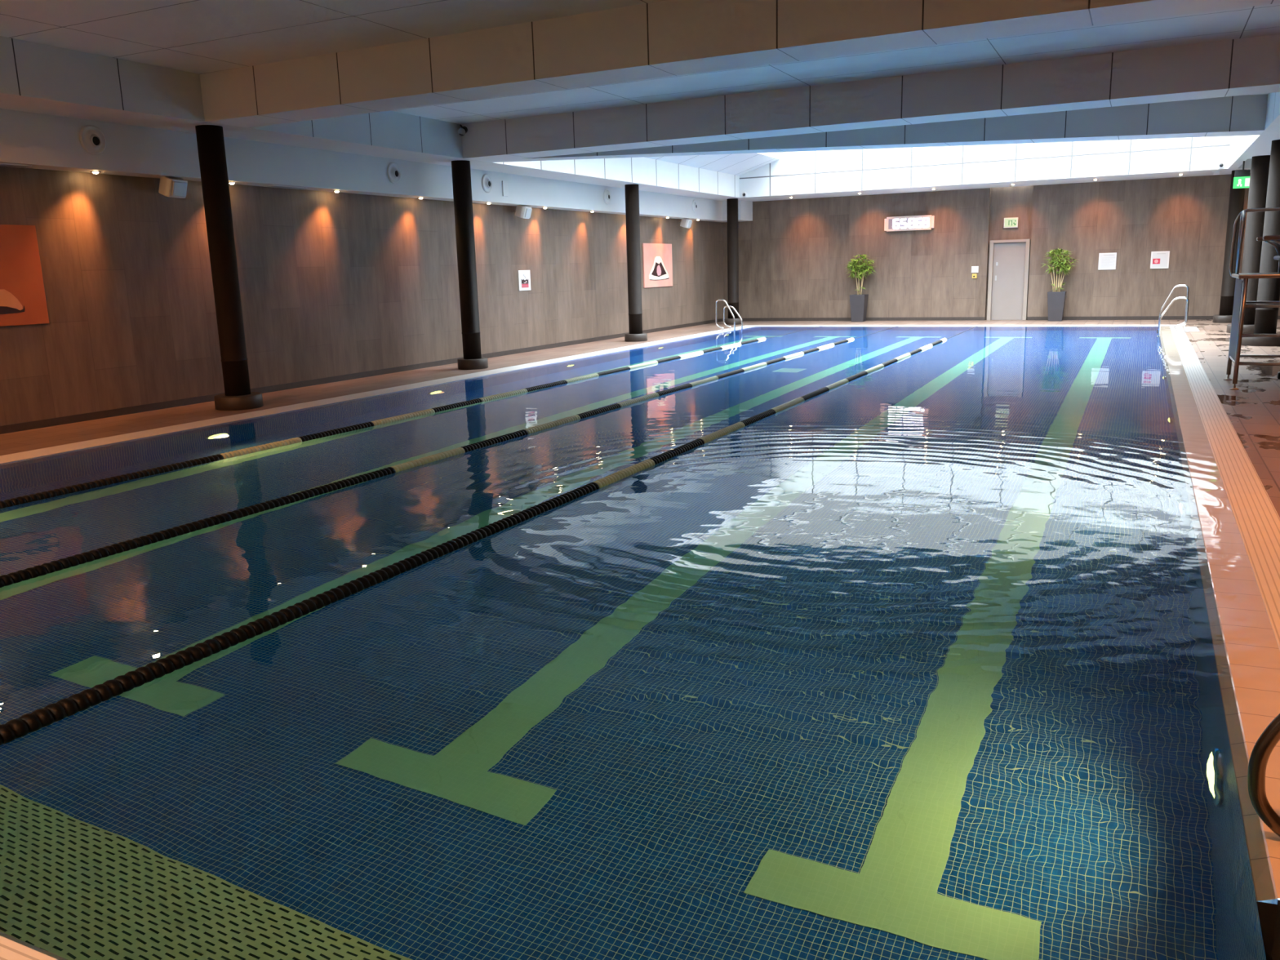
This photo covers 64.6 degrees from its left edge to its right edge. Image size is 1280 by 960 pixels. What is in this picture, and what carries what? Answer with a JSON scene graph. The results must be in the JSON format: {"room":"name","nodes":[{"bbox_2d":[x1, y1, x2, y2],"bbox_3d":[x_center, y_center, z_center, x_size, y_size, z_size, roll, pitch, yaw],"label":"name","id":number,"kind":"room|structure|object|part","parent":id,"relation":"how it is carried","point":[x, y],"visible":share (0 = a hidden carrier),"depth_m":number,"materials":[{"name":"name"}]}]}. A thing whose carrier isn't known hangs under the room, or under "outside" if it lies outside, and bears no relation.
{"room":"indoor swimming pool","nodes":[
{"label":"indoor swimming pool","id":0,"kind":"room"},
{"bbox_2d":[0,0,666,74],"bbox_3d":[-2.912,-3.256,3.332,11.610,0.424,13.564,4,13,26],"label":"ceiling","id":1,"kind":"structure","parent":0,"point":[199,37],"depth_m":9.59,"materials":[{"name":"white paint"}]},
{"bbox_2d":[0,35,204,128],"bbox_3d":[-8.685,-3.513,6.155,1.248,1.154,13.560,4,13,26],"label":"beam","id":2,"kind":"structure","parent":1,"relation":"attached to","point":[35,77],"depth_m":10.78,"materials":[{"name":"white paint"}]},
{"bbox_2d":[200,0,1279,128],"bbox_3d":[0.178,-4.367,9.562,11.618,0.954,0.645,4,13,26],"label":"beam","id":3,"kind":"structure","parent":1,"relation":"attached to","point":[666,38],"depth_m":9.48,"materials":[{"name":"white paint"}]},
{"bbox_2d":[1227,92,1279,168],"bbox_3d":[6.320,-4.530,8.659,0.190,1.304,31.500,4,13,26],"label":"beam","id":4,"kind":"structure","parent":1,"relation":"attached to","point":[1242,147],"depth_m":17.54,"materials":[{"name":"white paint"}]},
{"bbox_2d":[1232,160,1250,188],"bbox_3d":[12.466,-6.302,20.895,0.370,0.541,0.119,4,13,26],"label":"exit sign","id":5,"kind":"object","parent":4,"relation":"hanging from","point":[1242,178],"visible":0.77,"depth_m":20.90,"materials":[{"name":"green plastic"}]},
{"bbox_2d":[0,166,724,426],"bbox_3d":[-4.778,-3.728,15.877,0.200,4.900,34.532,4,13,26],"label":"wall","id":6,"kind":"structure","parent":0,"point":[331,283],"depth_m":14.99,"materials":[{"name":"wood"}]},
{"bbox_2d":[0,162,31,168],"bbox_3d":[-6.912,-3.382,10.848,0.200,0.016,0.700,4,13,26],"label":"air vent","id":7,"kind":"object","parent":6,"relation":"attached to","point":[9,165],"visible":1,"depth_m":10.99,"materials":[{"name":"white plastic"}]},
{"bbox_2d":[0,224,48,326],"bbox_3d":[-7.210,-2.172,10.803,0.038,1.095,1.730,4,13,26],"label":"wall picture","id":8,"kind":"object","parent":6,"relation":"attached to","point":[23,301],"visible":1,"depth_m":11.33},
{"bbox_3d":[-7.171,-1.919,10.883,0.002,0.235,1.075,4,13,26],"label":"printed arm","id":9,"kind":"part","parent":8,"relation":"part of"},
{"bbox_2d":[79,124,106,155],"bbox_3d":[-6.260,-3.900,11.616,0.058,0.330,0.330,4,13,26],"label":"air vent","id":10,"kind":"object","parent":6,"relation":"attached to","point":[94,144],"visible":1,"depth_m":11.60,"materials":[{"name":"white plastic"}]},
{"bbox_2d":[158,176,187,198],"bbox_3d":[-5.935,-3.707,12.815,0.375,0.282,0.310,4,13,26],"label":"loudspeaker","id":11,"kind":"object","parent":6,"relation":"attached to","point":[171,187],"visible":0.93,"depth_m":12.70,"materials":[{"name":"white plastic"}]},
{"bbox_2d":[262,184,309,189],"bbox_3d":[-5.072,-4.199,14.534,0.200,0.016,0.700,4,13,26],"label":"air vent","id":12,"kind":"object","parent":6,"relation":"attached to","point":[273,185],"visible":1,"depth_m":14.45,"materials":[{"name":"white plastic"}]},
{"bbox_2d":[0,108,722,221],"bbox_3d":[-4.915,-4.547,14.806,0.378,0.546,32.450,4,13,26],"label":"trim","id":13,"kind":"structure","parent":6,"relation":"attached to","point":[39,140],"depth_m":14.23,"materials":[{"name":"white paint"}]},
{"bbox_2d":[0,318,723,434],"bbox_3d":[-4.781,-1.592,15.947,0.012,0.090,33.420,4,13,26],"label":"baseboard","id":14,"kind":"structure","parent":6,"relation":"attached to","point":[13,428],"depth_m":15.04,"materials":[{"name":"tile"}]},
{"bbox_2d":[386,162,400,183],"bbox_3d":[-3.934,-4.933,16.276,0.058,0.330,0.330,4,13,26],"label":"air vent","id":15,"kind":"object","parent":6,"relation":"attached to","point":[393,175],"visible":1,"depth_m":16.25,"materials":[{"name":"white plastic"}]},
{"bbox_2d":[481,173,492,192],"bbox_3d":[-2.786,-5.443,18.575,0.058,0.330,0.330,4,13,26],"label":"air vent","id":16,"kind":"object","parent":6,"relation":"attached to","point":[486,184],"visible":1,"depth_m":18.54,"materials":[{"name":"white plastic"}]},
{"bbox_2d":[502,180,508,196],"bbox_3d":[-2.545,-5.493,19.104,0.025,0.280,0.160,4,13,26],"label":"wall plate","id":17,"kind":"object","parent":6,"relation":"attached to","point":[504,184],"visible":1,"depth_m":19.09,"materials":[{"name":"white plastic"}]},
{"bbox_2d":[513,204,532,218],"bbox_3d":[-2.333,-5.307,20.029,0.375,0.282,0.310,4,13,26],"label":"loudspeaker","id":18,"kind":"object","parent":6,"relation":"attached to","point":[522,211],"visible":0.95,"depth_m":19.90,"materials":[{"name":"white plastic"}]},
{"bbox_2d":[517,270,530,290],"bbox_3d":[-2.345,-4.060,20.598,0.030,0.405,0.436,4,13,26],"label":"framed sign","id":19,"kind":"object","parent":6,"relation":"attached to","point":[524,277],"visible":1,"depth_m":20.58,"materials":[{"name":"white paper"}]},
{"bbox_2d":[521,279,528,284],"bbox_3d":[-2.339,-4.041,20.600,0.002,0.097,0.260,4,13,26],"label":"print","id":20,"kind":"object","parent":19,"relation":"on","point":[523,281],"depth_m":20.59},
{"bbox_2d":[521,284,528,287],"bbox_3d":[-2.337,-3.955,20.618,0.002,0.072,0.260,4,13,26],"label":"print","id":21,"kind":"object","parent":19,"relation":"attached to","point":[522,285],"depth_m":20.62},
{"bbox_2d":[449,156,759,201],"bbox_3d":[-0.062,-7.417,23.416,1.248,1.304,13.932,4,13,26],"label":"beam","id":22,"kind":"structure","parent":6,"relation":"attached to","point":[651,175],"depth_m":22.23,"materials":[{"name":"white paint"}]},
{"bbox_2d":[603,188,610,204],"bbox_3d":[-0.718,-6.362,22.717,0.058,0.330,0.330,4,13,26],"label":"air vent","id":23,"kind":"object","parent":6,"relation":"attached to","point":[606,194],"visible":1,"depth_m":22.68,"materials":[{"name":"white plastic"}]},
{"bbox_2d":[642,243,672,288],"bbox_3d":[0.469,-5.550,26.185,0.041,1.095,1.730,4,13,26],"label":"wall picture","id":24,"kind":"object","parent":6,"relation":"attached to","point":[657,263],"visible":1,"depth_m":26.11},
{"bbox_2d":[678,217,692,228],"bbox_3d":[1.206,-6.879,27.120,0.375,0.282,0.310,4,13,26],"label":"loudspeaker","id":25,"kind":"object","parent":6,"relation":"attached to","point":[686,223],"visible":0.96,"depth_m":26.99,"materials":[{"name":"white plastic"}]},
{"bbox_2d":[692,200,697,212],"bbox_3d":[1.486,-7.341,27.131,0.058,0.330,0.330,4,13,26],"label":"air vent","id":26,"kind":"object","parent":6,"relation":"attached to","point":[694,205],"visible":1,"depth_m":27.09,"materials":[{"name":"white plastic"}]},
{"bbox_2d":[713,200,752,222],"bbox_3d":[2.656,-7.782,29.356,0.928,0.546,0.982,4,13,26],"label":"trim","id":27,"kind":"structure","parent":6,"relation":"attached to","point":[744,207],"depth_m":28.97,"materials":[{"name":"white paint"}]},
{"bbox_2d":[0,319,1279,517],"bbox_3d":[3.160,-0.907,12.540,17.728,0.300,34.532,4,13,26],"label":"floor","id":28,"kind":"structure","parent":0,"point":[1253,411],"depth_m":13.65,"materials":[{"name":"tile"}]},
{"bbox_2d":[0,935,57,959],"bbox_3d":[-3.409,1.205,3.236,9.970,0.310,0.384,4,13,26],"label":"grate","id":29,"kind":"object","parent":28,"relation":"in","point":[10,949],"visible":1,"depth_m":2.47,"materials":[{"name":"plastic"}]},
{"bbox_2d":[195,124,263,410],"bbox_3d":[-5.206,-2.619,12.697,0.580,3.446,0.580,4,13,26],"label":"column","id":30,"kind":"structure","parent":28,"relation":"on","point":[237,395],"depth_m":12.59,"materials":[{"name":"brown metal"}]},
{"bbox_2d":[0,324,760,463],"bbox_3d":[-2.516,-1.605,16.636,0.425,0.310,25.780,4,13,26],"label":"pool edge","id":31,"kind":"object","parent":28,"relation":"in","point":[136,435],"visible":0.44,"depth_m":12.75,"materials":[{"name":"beige tile"}]},
{"bbox_2d":[451,160,488,369],"bbox_3d":[-2.943,-3.625,17.230,0.520,3.446,0.520,4,13,26],"label":"column","id":32,"kind":"structure","parent":28,"relation":"on","point":[473,359],"depth_m":17.12,"materials":[{"name":"brown metal"}]},
{"bbox_2d":[624,184,647,342],"bbox_3d":[-0.136,-4.871,22.852,0.520,3.446,0.520,4,13,26],"label":"column","id":33,"kind":"structure","parent":28,"relation":"on","point":[632,191],"depth_m":22.74,"materials":[{"name":"brown metal"}]},
{"bbox_2d":[724,198,742,324],"bbox_3d":[2.612,-6.111,28.446,0.520,3.446,0.520,4,13,26],"label":"column","id":34,"kind":"structure","parent":28,"relation":"on","point":[731,203],"depth_m":28.32,"materials":[{"name":"brown metal"}]},
{"bbox_2d":[844,253,875,321],"bbox_3d":[6.136,-5.372,28.297,0.903,1.868,0.690,4,13,26],"label":"potted plant","id":35,"kind":"object","parent":28,"relation":"on","point":[858,303],"visible":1,"depth_m":28.27,"materials":[{"name":"green plant"}]},
{"bbox_3d":[6.066,-5.486,28.357,0.119,0.693,0.033,9,16,41],"label":"stem","id":36,"kind":"part","parent":35,"relation":"part of","materials":[{"name":"beige plant"}]},
{"bbox_3d":[6.116,-5.497,28.306,0.055,0.731,0.034,-9,14,-30],"label":"stem","id":37,"kind":"part","parent":35,"relation":"part of","materials":[{"name":"beige plant"}]},
{"bbox_3d":[6.144,-4.831,28.451,0.429,0.745,0.429,4,13,26],"label":"pot","id":38,"kind":"part","parent":35,"relation":"part of","materials":[{"name":"grey plastic"}]},
{"bbox_3d":[6.208,-5.461,28.265,0.128,0.674,0.058,4,13,26],"label":"stem","id":39,"kind":"part","parent":35,"relation":"part of","materials":[{"name":"beige plant"}]},
{"bbox_2d":[755,324,1168,326],"bbox_3d":[7.714,-3.737,25.518,9.970,0.310,0.396,4,13,26],"label":"grate","id":40,"kind":"object","parent":28,"relation":"in","point":[761,325],"visible":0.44,"depth_m":25.67,"materials":[{"name":"beige plastic"}]},
{"bbox_2d":[1041,248,1076,320],"bbox_3d":[10.755,-5.034,26.082,0.779,1.852,0.842,-13,16,-42],"label":"potted plant","id":41,"kind":"object","parent":28,"relation":"on","point":[1056,298],"visible":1,"depth_m":26.03,"materials":[{"name":"green plant"}]},
{"bbox_3d":[10.636,-5.146,26.151,0.149,0.674,0.033,7,15,37],"label":"stem","id":42,"kind":"part","parent":41,"relation":"part of","materials":[{"name":"beige plant"}]},
{"bbox_3d":[10.673,-5.147,26.104,0.102,0.693,0.031,-1,12,4],"label":"stem","id":43,"kind":"part","parent":41,"relation":"part of","materials":[{"name":"beige plant"}]},
{"bbox_3d":[10.736,-5.158,26.099,0.031,0.711,0.057,-1,12,4],"label":"stem","id":44,"kind":"part","parent":41,"relation":"part of","materials":[{"name":"beige plant"}]},
{"bbox_3d":[10.771,-4.496,26.215,0.429,0.745,0.429,4,13,26],"label":"pot","id":45,"kind":"part","parent":41,"relation":"part of","materials":[{"name":"grey plastic"}]},
{"bbox_3d":[10.780,-5.151,26.058,0.032,0.711,0.062,-11,15,-38],"label":"stem","id":46,"kind":"part","parent":41,"relation":"part of","materials":[{"name":"beige plant"}]},
{"bbox_3d":[10.833,-5.142,26.056,0.102,0.693,0.031,-1,12,4],"label":"stem","id":47,"kind":"part","parent":41,"relation":"part of","materials":[{"name":"beige plant"}]},
{"bbox_3d":[10.867,-5.126,26.027,0.168,0.675,0.034,4,13,26],"label":"stem","id":48,"kind":"part","parent":41,"relation":"part of","materials":[{"name":"beige plant"}]},
{"bbox_2d":[1183,326,1199,331],"bbox_3d":[11.952,-3.272,21.966,0.260,0.012,1.400,4,13,26],"label":"deck slab","id":49,"kind":"object","parent":28,"relation":"on","point":[1186,328],"visible":1,"depth_m":21.86,"materials":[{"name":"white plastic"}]},
{"bbox_2d":[1168,324,1279,650],"bbox_3d":[6.743,-0.935,12.163,0.245,0.310,25.780,4,13,26],"label":"grate","id":50,"kind":"object","parent":28,"relation":"in","point":[1257,520],"visible":0.59,"depth_m":6.96,"materials":[{"name":"plastic"}]},
{"bbox_2d":[1213,169,1244,323],"bbox_3d":[13.772,-5.405,23.547,0.540,3.446,0.540,4,13,26],"label":"column","id":51,"kind":"structure","parent":28,"relation":"on","point":[1236,203],"depth_m":23.52,"materials":[{"name":"brown metal"}]},
{"bbox_2d":[1226,155,1270,333],"bbox_3d":[12.289,-4.687,20.287,0.680,3.446,0.680,4,13,26],"label":"column","id":52,"kind":"structure","parent":28,"relation":"on","point":[1260,168],"depth_m":20.12,"materials":[{"name":"brown metal"}]},
{"bbox_2d":[1223,207,1279,390],"bbox_3d":[7.809,-2.217,12.241,1.204,2.130,1.390,4,13,26],"label":"chair","id":53,"kind":"object","parent":28,"relation":"on","point":[1241,286],"visible":1,"depth_m":12.23,"materials":[{"name":"metal"}]},
{"bbox_3d":[7.551,-1.966,12.886,0.066,1.251,0.051,4,13,26],"label":"leg","id":54,"kind":"part","parent":53,"relation":"part of","materials":[{"name":"metal"}]},
{"bbox_3d":[7.306,-1.973,12.415,0.018,0.950,0.980,4,13,26],"label":"panel","id":55,"kind":"part","parent":53,"relation":"part of","materials":[{"name":"grey plastic"}]},
{"bbox_3d":[7.449,-2.952,12.570,0.031,0.775,0.212,7,14,34],"label":"handrail","id":56,"kind":"part","parent":53,"relation":"part of","materials":[{"name":"metal"}]},
{"bbox_3d":[7.091,-1.762,11.965,0.066,1.251,0.051,4,13,26],"label":"leg","id":57,"kind":"part","parent":53,"relation":"part of","materials":[{"name":"metal"}]},
{"bbox_3d":[7.397,-2.927,12.457,0.049,0.776,0.421,6,14,31],"label":"handrail","id":58,"kind":"part","parent":53,"relation":"part of","materials":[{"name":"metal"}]},
{"bbox_3d":[7.954,-2.940,12.469,1.173,0.816,0.040,4,13,26],"label":"handrail","id":59,"kind":"part","parent":53,"relation":"part of","materials":[{"name":"metal"}]},
{"bbox_3d":[8.031,-1.555,12.738,1.050,0.032,0.032,4,13,26],"label":"cross rail","id":60,"kind":"part","parent":53,"relation":"part of","materials":[{"name":"metal"}]},
{"bbox_3d":[8.013,-2.211,12.602,1.050,0.032,0.032,4,13,26],"label":"cross rail","id":61,"kind":"part","parent":53,"relation":"part of","materials":[{"name":"metal"}]},
{"bbox_3d":[7.968,-2.951,12.335,0.795,0.050,0.100,4,13,26],"label":"armrest","id":62,"kind":"part","parent":53,"relation":"part of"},
{"bbox_3d":[7.626,-2.799,11.650,0.795,0.050,0.100,4,13,26],"label":"armrest","id":63,"kind":"part","parent":53,"relation":"part of","materials":[{"name":"brown wood"}]},
{"bbox_3d":[7.891,-2.639,11.998,0.600,0.050,0.700,4,13,26],"label":"seat","id":64,"kind":"part","parent":53,"relation":"part of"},
{"bbox_3d":[7.819,-2.619,12.380,0.028,0.180,0.028,4,13,26],"label":"seat post","id":65,"kind":"part","parent":53,"relation":"part of","materials":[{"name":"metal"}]},
{"bbox_2d":[1241,139,1279,346],"bbox_3d":[10.941,-4.069,17.496,0.720,3.446,0.720,4,13,26],"label":"column","id":66,"kind":"structure","parent":28,"relation":"on","point":[1268,289],"depth_m":17.47,"materials":[{"name":"brown metal"}]},
{"bbox_2d":[1247,713,1279,836],"bbox_3d":[2.009,0.710,2.630,0.722,0.653,0.100,4,13,26],"label":"grab rail","id":67,"kind":"object","parent":28,"relation":"on","point":[1260,753],"visible":1,"depth_m":2.79,"materials":[{"name":"metal"}]},
{"bbox_2d":[0,325,1279,898],"bbox_3d":[2.164,-0.812,14.469,9.970,1.231,25.000,4,13,26],"label":"pool edge","id":68,"kind":"object","parent":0,"point":[1252,651],"visible":0.06,"depth_m":4.82,"materials":[{"name":"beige tile"}]},
{"bbox_2d":[0,326,1279,959],"bbox_3d":[2.163,-0.747,14.484,9.963,1.350,24.998,4,13,26],"label":"pool water","id":69,"kind":"object","parent":68,"relation":"in","point":[922,655],"visible":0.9,"depth_m":4.07,"materials":[{"name":"blue liquid"}]},
{"bbox_2d":[0,326,820,507],"bbox_3d":[-0.683,-1.607,15.714,0.098,0.100,24.992,4,13,26],"label":"lane rope","id":70,"kind":"object","parent":69,"relation":"on","point":[20,500],"visible":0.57,"depth_m":10.11,"materials":[{"name":"black plastic"}]},
{"bbox_2d":[0,326,896,586],"bbox_3d":[1.105,-1.478,14.850,0.098,0.100,24.992,4,13,26],"label":"lane rope","id":71,"kind":"object","parent":69,"relation":"on","point":[29,572],"visible":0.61,"depth_m":7.64,"materials":[{"name":"black plastic"}]},
{"bbox_2d":[0,326,976,743],"bbox_3d":[2.839,-1.353,14.012,0.098,0.100,24.992,4,13,26],"label":"lane rope","id":72,"kind":"object","parent":69,"relation":"on","point":[20,726],"visible":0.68,"depth_m":5.10,"materials":[{"name":"black plastic"}]},
{"bbox_2d":[715,299,742,331],"bbox_3d":[2.314,-3.915,26.144,0.570,1.500,0.640,4,13,26],"label":"pool ladder","id":73,"kind":"object","parent":68,"relation":"attached to","point":[717,300],"visible":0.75,"depth_m":25.96,"materials":[{"name":"metal"}]},
{"bbox_3d":[2.422,-3.880,26.406,0.541,1.320,0.042,4,13,26],"label":"handrail","id":74,"kind":"part","parent":73,"relation":"part of","materials":[{"name":"metal"}]},
{"bbox_2d":[1158,284,1189,330],"bbox_3d":[11.493,-3.369,21.888,0.570,1.660,0.640,4,13,26],"label":"pool ladder","id":75,"kind":"object","parent":68,"relation":"attached to","point":[1176,326],"visible":0.8,"depth_m":21.74,"materials":[{"name":"metal"}]},
{"bbox_2d":[390,3,1279,124],"bbox_3d":[1.299,-5.127,11.767,11.610,0.424,4.636,4,13,26],"label":"ceiling","id":76,"kind":"structure","parent":0,"point":[1263,20],"depth_m":12.39,"materials":[{"name":"white paint"}]},
{"bbox_2d":[155,74,488,165],"bbox_3d":[-4.413,-5.410,14.711,1.248,1.154,5.940,4,13,26],"label":"beam","id":77,"kind":"structure","parent":76,"relation":"attached to","point":[389,134],"depth_m":14.67,"materials":[{"name":"white paint"}]},
{"bbox_2d":[457,124,467,136],"bbox_3d":[-2.840,-5.614,16.252,0.134,0.210,0.285,-2,12,0],"label":"security camera","id":78,"kind":"object","parent":77,"relation":"attached to","point":[461,131],"visible":1,"depth_m":16.16,"materials":[{"name":"black plastic"}]},
{"bbox_2d":[461,34,1279,161],"bbox_3d":[2.431,-5.367,14.075,11.623,0.954,0.690,4,13,27],"label":"beam","id":79,"kind":"structure","parent":76,"relation":"attached to","point":[1246,65],"depth_m":13.25,"materials":[{"name":"white paint"}]},
{"bbox_2d":[723,173,1279,319],"bbox_3d":[10.474,-6.062,26.907,17.328,3.546,0.900,4,13,26],"label":"wall","id":80,"kind":"structure","parent":0,"point":[794,254],"depth_m":27.01,"materials":[{"name":"wood"}]},
{"bbox_2d":[644,151,779,175],"bbox_3d":[0.718,-7.485,22.250,1.149,0.720,11.395,4,13,26],"label":"ceiling","id":81,"kind":"structure","parent":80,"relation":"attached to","point":[737,164],"depth_m":25.45,"materials":[{"name":"white paint"}]},
{"bbox_2d":[884,214,934,231],"bbox_3d":[7.356,-7.014,27.683,1.340,0.385,0.100,4,13,26],"label":"digital clock","id":82,"kind":"object","parent":80,"relation":"attached to","point":[913,222],"visible":1,"depth_m":27.65,"materials":[{"name":"white plastic"}]},
{"bbox_2d":[972,273,977,278],"bbox_3d":[8.992,-5.483,27.234,0.120,0.120,0.050,4,13,26],"label":"switch","id":83,"kind":"object","parent":80,"relation":"attached to","point":[974,275],"visible":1,"depth_m":27.22,"materials":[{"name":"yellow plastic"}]},
{"bbox_2d":[971,266,978,272],"bbox_3d":[8.996,-5.655,27.203,0.180,0.170,0.033,4,13,26],"label":"control panel","id":84,"kind":"object","parent":80,"relation":"attached to","point":[974,268],"visible":1,"depth_m":27.19,"materials":[{"name":"white plastic"}]},
{"bbox_2d":[739,136,1237,200],"bbox_3d":[8.428,-8.161,25.849,11.800,1.304,1.932,4,13,26],"label":"skylight","id":85,"kind":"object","parent":80,"relation":"attached to","point":[802,175],"depth_m":25.03,"materials":[{"name":"white glass"}]},
{"bbox_2d":[742,191,746,197],"bbox_3d":[2.837,-7.768,27.581,0.150,0.150,0.080,4,13,26],"label":"security camera","id":86,"kind":"object","parent":85,"relation":"attached to","point":[744,193],"visible":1,"depth_m":27.57,"materials":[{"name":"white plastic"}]},
{"bbox_2d":[1212,170,1221,174],"bbox_3d":[13.246,-7.056,23.272,0.180,0.075,0.180,4,13,26],"label":"spotlight","id":87,"kind":"object","parent":85,"relation":"attached to","point":[1216,172],"visible":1,"depth_m":23.21,"materials":[{"name":"white plastic"}]},
{"bbox_2d":[1217,161,1225,168],"bbox_3d":[13.008,-7.042,22.665,0.150,0.150,0.080,4,13,26],"label":"security camera","id":88,"kind":"object","parent":85,"relation":"attached to","point":[1220,165],"visible":1,"depth_m":22.66,"materials":[{"name":"white plastic"}]},
{"bbox_2d":[986,239,1030,319],"bbox_3d":[9.808,-5.319,26.977,1.000,2.100,0.130,4,13,26],"label":"door","id":89,"kind":"structure","parent":80,"relation":"in","point":[1009,263],"depth_m":26.98,"materials":[{"name":"grey wood"}]},
{"bbox_2d":[1003,217,1018,227],"bbox_3d":[9.774,-6.779,26.689,0.350,0.255,0.096,4,13,26],"label":"exit sign","id":90,"kind":"object","parent":80,"relation":"attached to","point":[1008,222],"visible":1,"depth_m":26.65,"materials":[{"name":"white plastic"}]},
{"bbox_2d":[742,315,1279,320],"bbox_3d":[10.322,-4.282,26.858,17.328,0.090,0.012,4,13,26],"label":"baseboard","id":91,"kind":"structure","parent":80,"relation":"attached to","point":[1125,317],"depth_m":27.54,"materials":[{"name":"tile"}]},
{"bbox_2d":[1097,252,1116,270],"bbox_3d":[11.895,-5.566,25.780,0.410,0.420,0.026,4,13,26],"label":"notice","id":92,"kind":"object","parent":80,"relation":"attached to","point":[1106,260],"visible":1,"depth_m":25.77,"materials":[{"name":"white paper"}]},
{"bbox_2d":[1150,251,1169,268],"bbox_3d":[12.966,-5.488,25.262,0.410,0.420,0.027,4,13,26],"label":"notice","id":93,"kind":"object","parent":80,"relation":"attached to","point":[1159,260],"visible":1,"depth_m":25.25,"materials":[{"name":"white paper"}]},
{"bbox_3d":[3.490,-6.101,16.157,11.610,0.424,4.368,4,13,26],"label":"ceiling","id":94,"kind":"structure","parent":0,"visible":0},
{"bbox_2d":[488,93,1267,162],"bbox_3d":[3.671,-6.046,16.314,12.591,1.304,0.648,-1,12,4],"label":"beam","id":95,"kind":"structure","parent":94,"relation":"attached to","point":[1236,115],"depth_m":16.02,"materials":[{"name":"white paint"}]},
{"bbox_3d":[10.971,-2.589,8.268,0.200,4.900,34.532,4,13,26],"label":"wall","id":96,"kind":"structure","parent":0,"visible":0},
{"bbox_2d":[1236,158,1251,173],"bbox_3d":[15.695,-7.285,22.501,4.280,0.554,1.782,4,13,26],"label":"trim","id":97,"kind":"structure","parent":96,"relation":"attached to","point":[1247,166],"depth_m":22.61,"materials":[{"name":"white paint"}]},
{"bbox_2d":[1247,128,1279,159],"bbox_3d":[7.802,-3.779,6.690,4.280,0.554,29.050,4,13,26],"label":"trim","id":98,"kind":"structure","parent":96,"relation":"attached to","point":[1265,148],"depth_m":18.28,"materials":[{"name":"white paint"}]}
]}

